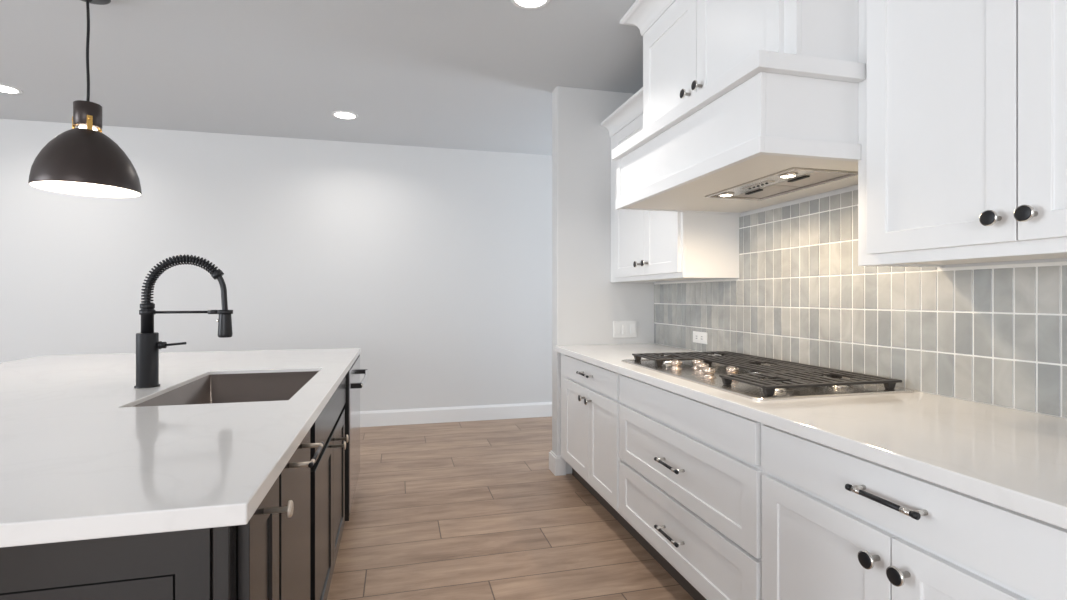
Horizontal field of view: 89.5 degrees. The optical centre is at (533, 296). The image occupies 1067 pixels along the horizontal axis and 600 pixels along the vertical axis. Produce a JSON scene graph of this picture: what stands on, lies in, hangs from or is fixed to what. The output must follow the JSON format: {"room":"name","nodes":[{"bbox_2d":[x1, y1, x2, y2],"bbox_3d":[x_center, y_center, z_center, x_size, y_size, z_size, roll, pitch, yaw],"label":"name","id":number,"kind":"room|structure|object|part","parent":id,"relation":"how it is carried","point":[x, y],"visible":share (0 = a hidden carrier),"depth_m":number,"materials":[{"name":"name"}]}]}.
{"room":"kitchen","nodes":[
{"label":"kitchen","id":0,"kind":"room"},
{"bbox_2d":[0,119,551,410],"bbox_3d":[-2.122,-0.114,5.148,10.900,2.747,0.120,0,0,-14],"label":"wall","id":1,"kind":"structure","parent":0,"point":[435,264],"depth_m":5.08,"materials":[{"name":"white paint"}]},
{"bbox_2d":[360,402,551,426],"bbox_3d":[-2.105,1.185,5.081,10.600,0.149,0.018,0,0,-14],"label":"baseboard","id":2,"kind":"structure","parent":1,"relation":"attached to","point":[542,409],"depth_m":5.40,"materials":[{"name":"white paint"}]},
{"bbox_2d":[0,0,642,154],"bbox_3d":[-1.026,-1.537,0.798,10.900,0.100,9.150,0,0,-14],"label":"ceiling","id":3,"kind":"structure","parent":0,"point":[480,75],"depth_m":3.46,"materials":[{"name":"white paint"}]},
{"bbox_2d":[0,84,22,93],"bbox_3d":[-3.788,-1.484,3.841,0.206,0.006,0.206,0,0,-14],"label":"recessed light","id":4,"kind":"object","parent":3,"relation":"in","point":[3,88],"visible":1,"depth_m":3.86,"materials":[{"name":"white paint"}]},
{"bbox_2d":[0,86,17,92],"bbox_3d":[-3.788,-1.484,3.841,0.158,0.004,0.158,0,0,-14],"label":"diffuser","id":5,"kind":"object","parent":4,"relation":"attached to","point":[4,89],"depth_m":3.85,"materials":[{"name":"white"}]},
{"bbox_2d":[28,0,141,197],"bbox_3d":[-2.167,-1.002,2.615,0.423,0.968,0.423,0,0,-14],"label":"pendant lamp","id":6,"kind":"object","parent":3,"relation":"hanging from","point":[83,161],"visible":1,"depth_m":2.54,"materials":[{"name":"brown metal"}]},
{"bbox_3d":[-2.167,-0.660,2.615,0.423,0.284,0.423,0,0,-14],"label":"lamp shade","id":7,"kind":"part","parent":6,"relation":"part of","materials":[{"name":"brown metal"}]},
{"bbox_3d":[-2.167,-1.205,2.615,0.016,0.520,0.012,0,0,-14],"label":"cord","id":8,"kind":"part","parent":6,"relation":"part of","materials":[{"name":"black metal"}]},
{"bbox_2d":[332,111,357,118],"bbox_3d":[-1.544,-1.484,4.406,0.206,0.006,0.206,0,0,-14],"label":"recessed light","id":9,"kind":"object","parent":3,"relation":"in","point":[339,114],"visible":1,"depth_m":4.40,"materials":[{"name":"white paint"}]},
{"bbox_2d":[335,112,354,118],"bbox_3d":[-1.544,-1.484,4.406,0.158,0.004,0.158,0,0,-14],"label":"diffuser","id":10,"kind":"object","parent":9,"relation":"attached to","point":[342,115],"depth_m":4.40,"materials":[{"name":"white"}]},
{"bbox_2d":[511,0,550,8],"bbox_3d":[-0.015,-1.484,2.678,0.206,0.006,0.206,0,0,-14],"label":"recessed light","id":11,"kind":"object","parent":3,"relation":"in","point":[525,4],"visible":1,"depth_m":2.72,"materials":[{"name":"white paint"}]},
{"bbox_2d":[515,0,545,6],"bbox_3d":[-0.015,-1.484,2.678,0.158,0.004,0.158,0,0,-14],"label":"diffuser","id":12,"kind":"object","parent":11,"relation":"attached to","point":[519,3],"depth_m":2.72,"materials":[{"name":"white"}]},
{"bbox_2d":[327,416,693,599],"bbox_3d":[-1.026,1.310,0.798,10.900,0.100,9.150,0,0,-14],"label":"floor","id":13,"kind":"structure","parent":0,"point":[464,510],"depth_m":2.92,"materials":[{"name":"brown wood"}]},
{"bbox_2d":[0,526,234,599],"bbox_3d":[-1.346,0.822,0.729,1.696,0.876,0.032,0,0,-14],"label":"island end panel","id":14,"kind":"object","parent":13,"relation":"on","point":[195,564],"visible":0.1,"depth_m":0.89,"materials":[{"name":"grey paint"}]},
{"bbox_3d":[-0.536,0.822,0.927,0.026,0.876,0.020,0,0,-14],"label":"corner post","id":15,"kind":"part","parent":14,"relation":"part of","materials":[{"name":"grey paint"}]},
{"bbox_2d":[235,477,293,599],"bbox_3d":[-0.827,0.822,1.017,0.694,0.876,0.273,0,0,-14],"label":"base cabinet","id":16,"kind":"object","parent":13,"relation":"on","point":[257,541],"visible":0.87,"depth_m":1.06,"materials":[{"name":"grey paint"}]},
{"bbox_3d":[-0.549,0.763,1.083,0.020,0.743,0.248,0,0,-14],"label":"door","id":17,"kind":"part","parent":16,"relation":"part of","materials":[{"name":"grey paint"}]},
{"bbox_3d":[-0.511,0.427,1.076,0.053,0.033,0.033,0,0,-14],"label":"knob","id":18,"kind":"part","parent":16,"relation":"part of","materials":[{"name":"beige metal"}]},
{"bbox_2d":[279,430,323,599],"bbox_3d":[-0.916,0.822,1.381,0.698,0.876,0.475,0,0,-14],"label":"base cabinet","id":19,"kind":"object","parent":13,"relation":"on","point":[294,480],"visible":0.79,"depth_m":1.40,"materials":[{"name":"grey paint"}]},
{"bbox_3d":[-0.636,0.763,1.428,0.020,0.743,0.420,0,0,-14],"label":"door","id":20,"kind":"part","parent":19,"relation":"part of","materials":[{"name":"grey paint"}]},
{"bbox_3d":[-0.594,0.415,1.413,0.057,0.012,0.202,0,0,-14],"label":"handle","id":21,"kind":"part","parent":19,"relation":"part of","materials":[{"name":"beige metal"}]},
{"bbox_2d":[310,370,349,599],"bbox_3d":[-1.117,0.822,2.174,0.696,0.876,1.162,0,0,-14],"label":"base cabinet","id":22,"kind":"object","parent":13,"relation":"on","point":[327,474],"depth_m":2.11,"materials":[{"name":"grey paint"}]},
{"bbox_3d":[-0.771,0.849,1.963,0.020,0.573,0.493,0,0,-14],"label":"door","id":23,"kind":"part","parent":22,"relation":"part of","materials":[{"name":"grey paint"}]},
{"bbox_3d":[-0.893,0.849,2.448,0.020,0.573,0.496,0,0,-14],"label":"door","id":24,"kind":"part","parent":22,"relation":"part of","materials":[{"name":"grey paint"}]},
{"bbox_3d":[-0.783,0.600,2.159,0.055,0.033,0.033,0,0,-14],"label":"knob","id":25,"kind":"part","parent":22,"relation":"part of","materials":[{"name":"beige metal"}]},
{"bbox_3d":[-0.810,0.600,2.266,0.055,0.033,0.033,0,0,-14],"label":"knob","id":26,"kind":"part","parent":22,"relation":"part of","materials":[{"name":"beige metal"}]},
{"bbox_3d":[-1.275,0.772,2.716,0.654,0.776,0.034,0,0,-14],"label":"dishwasher side panel","id":27,"kind":"part","parent":22,"relation":"part of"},
{"bbox_2d":[350,356,368,512],"bbox_3d":[-1.315,0.825,3.113,0.690,0.870,0.790,0,0,-14],"label":"dishwasher","id":28,"kind":"object","parent":13,"relation":"on","point":[355,371],"visible":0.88,"depth_m":3.09,"materials":[{"name":"black"}]},
{"bbox_3d":[-1.079,0.768,3.175,0.056,0.753,0.748,0,0,-14],"label":"door","id":29,"kind":"part","parent":28,"relation":"part of","materials":[{"name":"silver metal"}]},
{"bbox_3d":[-1.015,0.482,3.186,0.072,0.026,0.593,0,0,-14],"label":"handle","id":30,"kind":"part","parent":28,"relation":"part of","materials":[{"name":"silver metal"}]},
{"bbox_2d":[561,353,636,539],"bbox_3d":[0.645,0.822,3.347,0.795,0.877,1.066,0,0,-14],"label":"base cabinet","id":31,"kind":"object","parent":13,"relation":"on","point":[590,402],"visible":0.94,"depth_m":3.12,"materials":[{"name":"white paint"}]},
{"bbox_3d":[0.274,0.823,3.415,0.020,0.545,0.484,0,0,-14],"label":"door","id":32,"kind":"part","parent":31,"relation":"part of","materials":[{"name":"white paint"}]},
{"bbox_3d":[0.302,0.460,3.175,0.045,0.015,0.182,0,0,-14],"label":"handle","id":33,"kind":"part","parent":31,"relation":"part of","materials":[{"name":"black metal"}]},
{"bbox_3d":[0.317,0.608,3.122,0.041,0.040,0.040,0,0,-14],"label":"knob","id":34,"kind":"part","parent":31,"relation":"part of","materials":[{"name":"black metal"}]},
{"bbox_3d":[0.327,0.465,3.206,0.020,0.135,0.915,0,0,-14],"label":"drawer","id":35,"kind":"part","parent":31,"relation":"part of","materials":[{"name":"white paint"}]},
{"bbox_3d":[0.386,0.823,2.970,0.020,0.545,0.427,0,0,-14],"label":"door","id":36,"kind":"part","parent":31,"relation":"part of","materials":[{"name":"white paint"}]},
{"bbox_2d":[619,375,764,599],"bbox_3d":[0.911,0.822,2.295,0.795,0.877,1.105,0,0,-14],"label":"base cabinet","id":37,"kind":"object","parent":13,"relation":"on","point":[691,471],"visible":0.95,"depth_m":2.06,"materials":[{"name":"white paint"}]},
{"bbox_3d":[0.551,0.970,2.186,0.045,0.015,0.182,0,0,-14],"label":"handle","id":38,"kind":"part","parent":37,"relation":"part of","materials":[{"name":"black metal"}]},
{"bbox_3d":[0.551,0.685,2.186,0.045,0.015,0.182,0,0,-14],"label":"handle","id":39,"kind":"part","parent":37,"relation":"part of","materials":[{"name":"black metal"}]},
{"bbox_3d":[0.577,0.966,2.212,0.020,0.259,1.079,0,0,-14],"label":"drawer","id":40,"kind":"part","parent":37,"relation":"part of","materials":[{"name":"white paint"}]},
{"bbox_3d":[0.577,0.685,2.212,0.020,0.274,1.079,0,0,-14],"label":"drawer","id":41,"kind":"part","parent":37,"relation":"part of","materials":[{"name":"white paint"}]},
{"bbox_2d":[762,425,1066,599],"bbox_3d":[1.162,0.822,1.298,0.795,0.877,0.950,0,0,-14],"label":"base cabinet","id":42,"kind":"object","parent":13,"relation":"on","point":[837,524],"visible":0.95,"depth_m":1.25,"materials":[{"name":"white paint"}]},
{"bbox_2d":[554,343,1066,528],"bbox_3d":[0.905,0.364,2.352,0.779,0.037,3.159,0,0,-14],"label":"countertop","id":43,"kind":"structure","parent":42,"relation":"on","point":[1015,460],"depth_m":1.39,"materials":[{"name":"white stone"}]},
{"bbox_2d":[621,351,913,400],"bbox_3d":[0.927,0.322,2.415,0.673,0.048,1.140,0,0,-14],"label":"gas cooktop","id":44,"kind":"object","parent":43,"relation":"in","point":[752,377],"visible":1,"depth_m":2.14,"materials":[{"name":"silver metal"}]},
{"bbox_3d":[0.673,0.320,2.536,0.060,0.044,0.060,0,0,-14],"label":"burner knob","id":45,"kind":"part","parent":44,"relation":"part of","materials":[{"name":"silver metal"}]},
{"bbox_3d":[0.782,0.320,2.564,0.060,0.044,0.060,0,0,-14],"label":"burner knob","id":46,"kind":"part","parent":44,"relation":"part of","materials":[{"name":"silver metal"}]},
{"bbox_3d":[0.762,0.320,2.420,0.060,0.044,0.060,0,0,-14],"label":"burner knob","id":47,"kind":"part","parent":44,"relation":"part of","materials":[{"name":"silver metal"}]},
{"bbox_3d":[0.740,0.320,2.270,0.060,0.044,0.060,0,0,-14],"label":"burner knob","id":48,"kind":"part","parent":44,"relation":"part of","materials":[{"name":"silver metal"}]},
{"bbox_3d":[0.850,0.320,2.297,0.060,0.044,0.060,0,0,-14],"label":"burner knob","id":49,"kind":"part","parent":44,"relation":"part of","materials":[{"name":"silver metal"}]},
{"bbox_3d":[1.052,0.330,2.456,0.165,0.024,0.165,0,0,-14],"label":"burner","id":50,"kind":"part","parent":44,"relation":"part of","materials":[{"name":"black metal"}]},
{"bbox_3d":[0.899,0.330,2.000,0.120,0.024,0.120,0,0,-14],"label":"burner","id":51,"kind":"part","parent":44,"relation":"part of","materials":[{"name":"black metal"}]},
{"bbox_3d":[1.170,0.330,2.069,0.102,0.024,0.102,0,0,-14],"label":"burner","id":52,"kind":"part","parent":44,"relation":"part of","materials":[{"name":"black metal"}]},
{"bbox_3d":[0.769,0.823,1.448,0.020,0.545,0.447,0,0,-14],"label":"door","id":53,"kind":"part","parent":42,"relation":"part of","materials":[{"name":"white paint"}]},
{"bbox_3d":[0.788,0.612,1.254,0.041,0.040,0.040,0,0,-14],"label":"knob","id":54,"kind":"part","parent":42,"relation":"part of","materials":[{"name":"black metal"}]},
{"bbox_3d":[0.796,0.460,1.216,0.045,0.015,0.182,0,0,-14],"label":"handle","id":55,"kind":"part","parent":42,"relation":"part of","materials":[{"name":"black metal"}]},
{"bbox_3d":[0.806,0.612,1.181,0.041,0.040,0.040,0,0,-14],"label":"knob","id":56,"kind":"part","parent":42,"relation":"part of","materials":[{"name":"black metal"}]},
{"bbox_3d":[0.881,0.823,1.005,0.020,0.545,0.459,0,0,-14],"label":"door","id":57,"kind":"part","parent":42,"relation":"part of","materials":[{"name":"white paint"}]},
{"bbox_3d":[-1.980,0.822,1.970,1.073,0.876,2.683,0,0,-14],"label":"cabinet","id":58,"kind":"object","parent":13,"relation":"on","visible":0},
{"bbox_2d":[0,348,359,547],"bbox_3d":[-1.677,0.364,2.042,1.765,0.037,2.797,0,0,-14],"label":"countertop","id":59,"kind":"structure","parent":58,"relation":"on","point":[78,461],"depth_m":1.26,"materials":[{"name":"white stone"}]},
{"bbox_2d":[134,254,232,387],"bbox_3d":[-1.360,0.090,2.098,0.338,0.510,0.082,0,0,-14],"label":"kitchen faucet","id":60,"kind":"object","parent":59,"relation":"on","point":[148,344],"visible":1,"depth_m":2.06,"materials":[{"name":"black metal"}]},
{"bbox_3d":[-1.403,0.188,2.087,0.098,0.031,0.031,0,0,-14],"label":"lever","id":61,"kind":"part","parent":60,"relation":"part of","materials":[{"name":"black metal"}]},
{"bbox_3d":[-1.330,0.061,2.106,0.277,0.017,0.056,0,0,-14],"label":"support arm","id":62,"kind":"part","parent":60,"relation":"part of","materials":[{"name":"black metal"}]},
{"bbox_2d":[132,371,318,406],"bbox_3d":[-1.160,0.505,2.143,0.489,0.289,0.838,0,0,-14],"label":"sink","id":63,"kind":"object","parent":59,"relation":"in","point":[274,386],"visible":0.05,"depth_m":2.51,"materials":[{"name":"silver metal"}]},
{"bbox_2d":[552,86,653,473],"bbox_3d":[1.805,-0.114,4.273,3.412,2.747,0.126,0,0,-14],"label":"wall partition","id":64,"kind":"structure","parent":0,"point":[586,303],"depth_m":3.85,"materials":[{"name":"white paint"}]},
{"bbox_2d":[549,450,565,475],"bbox_3d":[1.795,1.192,4.271,3.431,0.137,0.164,0,0,-14],"label":"baseboard","id":65,"kind":"structure","parent":64,"relation":"attached to","point":[557,464],"depth_m":3.79,"materials":[{"name":"white paint"}]},
{"bbox_2d":[613,321,636,337],"bbox_3d":[0.667,0.239,3.916,0.185,0.122,0.012,0,0,-14],"label":"wall switch","id":66,"kind":"object","parent":64,"relation":"attached to","point":[621,329],"visible":1,"depth_m":3.91,"materials":[{"name":"white plastic"}]},
{"bbox_2d":[656,184,1066,417],"bbox_3d":[1.816,-0.114,0.581,0.120,2.747,7.040,0,0,-14],"label":"wall","id":67,"kind":"structure","parent":0,"point":[854,187],"depth_m":2.35,"materials":[{"name":"white paint"}]},
{"bbox_2d":[601,87,739,282],"bbox_3d":[0.815,-0.676,3.431,0.426,1.148,1.020,0,0,-14],"label":"upper cabinet","id":68,"kind":"object","parent":67,"relation":"attached to","point":[647,246],"visible":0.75,"depth_m":3.13,"materials":[{"name":"white paint"}]},
{"bbox_3d":[0.646,-1.200,3.388,0.076,0.100,1.020,0,0,-14],"label":"crown moulding","id":69,"kind":"part","parent":68,"relation":"part of","materials":[{"name":"white paint"}]},
{"bbox_3d":[0.634,-0.628,3.550,0.020,0.993,0.465,0,0,-14],"label":"door","id":70,"kind":"part","parent":68,"relation":"part of","materials":[{"name":"white paint"}]},
{"bbox_3d":[0.742,-0.628,3.121,0.020,0.993,0.411,0,0,-14],"label":"door","id":71,"kind":"part","parent":68,"relation":"part of","materials":[{"name":"white paint"}]},
{"bbox_2d":[612,50,865,213],"bbox_3d":[0.917,-0.610,2.332,0.751,0.312,1.184,0,0,-14],"label":"range hood","id":72,"kind":"object","parent":67,"relation":"attached to","point":[773,128],"visible":0.94,"depth_m":1.92,"materials":[{"name":"white paint"}]},
{"bbox_2d":[718,192,734,196],"bbox_3d":[0.870,-0.459,2.428,0.072,0.008,0.072,0,0,-14],"label":"lamp","id":73,"kind":"object","parent":72,"relation":"on","point":[726,194],"depth_m":2.41,"materials":[{"name":"beige"}]},
{"bbox_3d":[0.751,-0.740,2.290,0.407,0.053,1.184,0,0,-14],"label":"shelf moulding","id":74,"kind":"part","parent":72,"relation":"part of","materials":[{"name":"white paint"}]},
{"bbox_3d":[0.940,-0.469,2.349,0.699,0.014,1.102,0,0,-14],"label":"underside panel","id":75,"kind":"part","parent":72,"relation":"part of","materials":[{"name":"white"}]},
{"bbox_2d":[778,173,797,177],"bbox_3d":[0.967,-0.459,2.044,0.072,0.008,0.072,0,0,-14],"label":"lamp","id":76,"kind":"object","parent":72,"relation":"on","point":[785,175],"depth_m":2.03,"materials":[{"name":"beige"}]},
{"bbox_2d":[620,0,857,127],"bbox_3d":[0.945,-1.127,2.390,0.684,0.719,1.216,0,0,-14],"label":"upper cabinet","id":77,"kind":"object","parent":67,"relation":"attached to","point":[688,45],"visible":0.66,"depth_m":2.13,"materials":[{"name":"white paint"}]},
{"bbox_3d":[0.945,-1.429,2.390,0.684,0.113,1.216,0,0,-14],"label":"crown moulding","id":78,"kind":"part","parent":77,"relation":"part of","materials":[{"name":"white paint"}]},
{"bbox_3d":[0.639,-1.046,2.539,0.020,0.539,0.508,0,0,-14],"label":"door","id":79,"kind":"part","parent":77,"relation":"part of","materials":[{"name":"white paint"}]},
{"bbox_3d":[0.661,-0.878,2.332,0.041,0.040,0.040,0,0,-14],"label":"knob","id":80,"kind":"part","parent":77,"relation":"part of","materials":[{"name":"black metal"}]},
{"bbox_3d":[0.684,-0.878,2.240,0.041,0.040,0.040,0,0,-14],"label":"knob","id":81,"kind":"part","parent":77,"relation":"part of","materials":[{"name":"black metal"}]},
{"bbox_3d":[0.764,-1.046,2.041,0.020,0.539,0.511,0,0,-14],"label":"door","id":82,"kind":"part","parent":77,"relation":"part of","materials":[{"name":"white paint"}]},
{"bbox_2d":[654,190,1066,417],"bbox_3d":[1.279,-0.047,2.446,0.008,0.786,3.159,0,0,-14],"label":"backsplash","id":83,"kind":"structure","parent":67,"relation":"attached to","point":[996,335],"depth_m":2.14,"materials":[{"name":"grey tile"}]},
{"bbox_2d":[693,331,706,343],"bbox_3d":[1.039,0.256,3.361,0.010,0.072,0.160,0,0,-14],"label":"power outlet","id":84,"kind":"object","parent":83,"relation":"attached to","point":[698,337],"visible":1,"depth_m":3.35,"materials":[{"name":"white plastic"}]},
{"bbox_2d":[858,0,1066,266],"bbox_3d":[1.331,-0.794,1.356,0.440,1.384,0.979,0,0,-14],"label":"upper cabinet","id":85,"kind":"object","parent":67,"relation":"attached to","point":[962,104],"visible":0.99,"depth_m":1.46,"materials":[{"name":"white paint"}]},
{"bbox_3d":[1.142,-0.739,1.535,0.020,1.203,0.435,0,0,-14],"label":"door","id":86,"kind":"part","parent":85,"relation":"part of","materials":[{"name":"white paint"}]},
{"bbox_3d":[1.157,-0.197,1.354,0.041,0.040,0.040,0,0,-14],"label":"knob","id":87,"kind":"part","parent":85,"relation":"part of","materials":[{"name":"black metal"}]},
{"bbox_3d":[1.176,-0.197,1.277,0.041,0.040,0.040,0,0,-14],"label":"knob","id":88,"kind":"part","parent":85,"relation":"part of","materials":[{"name":"black metal"}]},
{"bbox_3d":[1.249,-0.739,1.110,0.020,1.203,0.433,0,0,-14],"label":"door","id":89,"kind":"part","parent":85,"relation":"part of","materials":[{"name":"white paint"}]}
]}

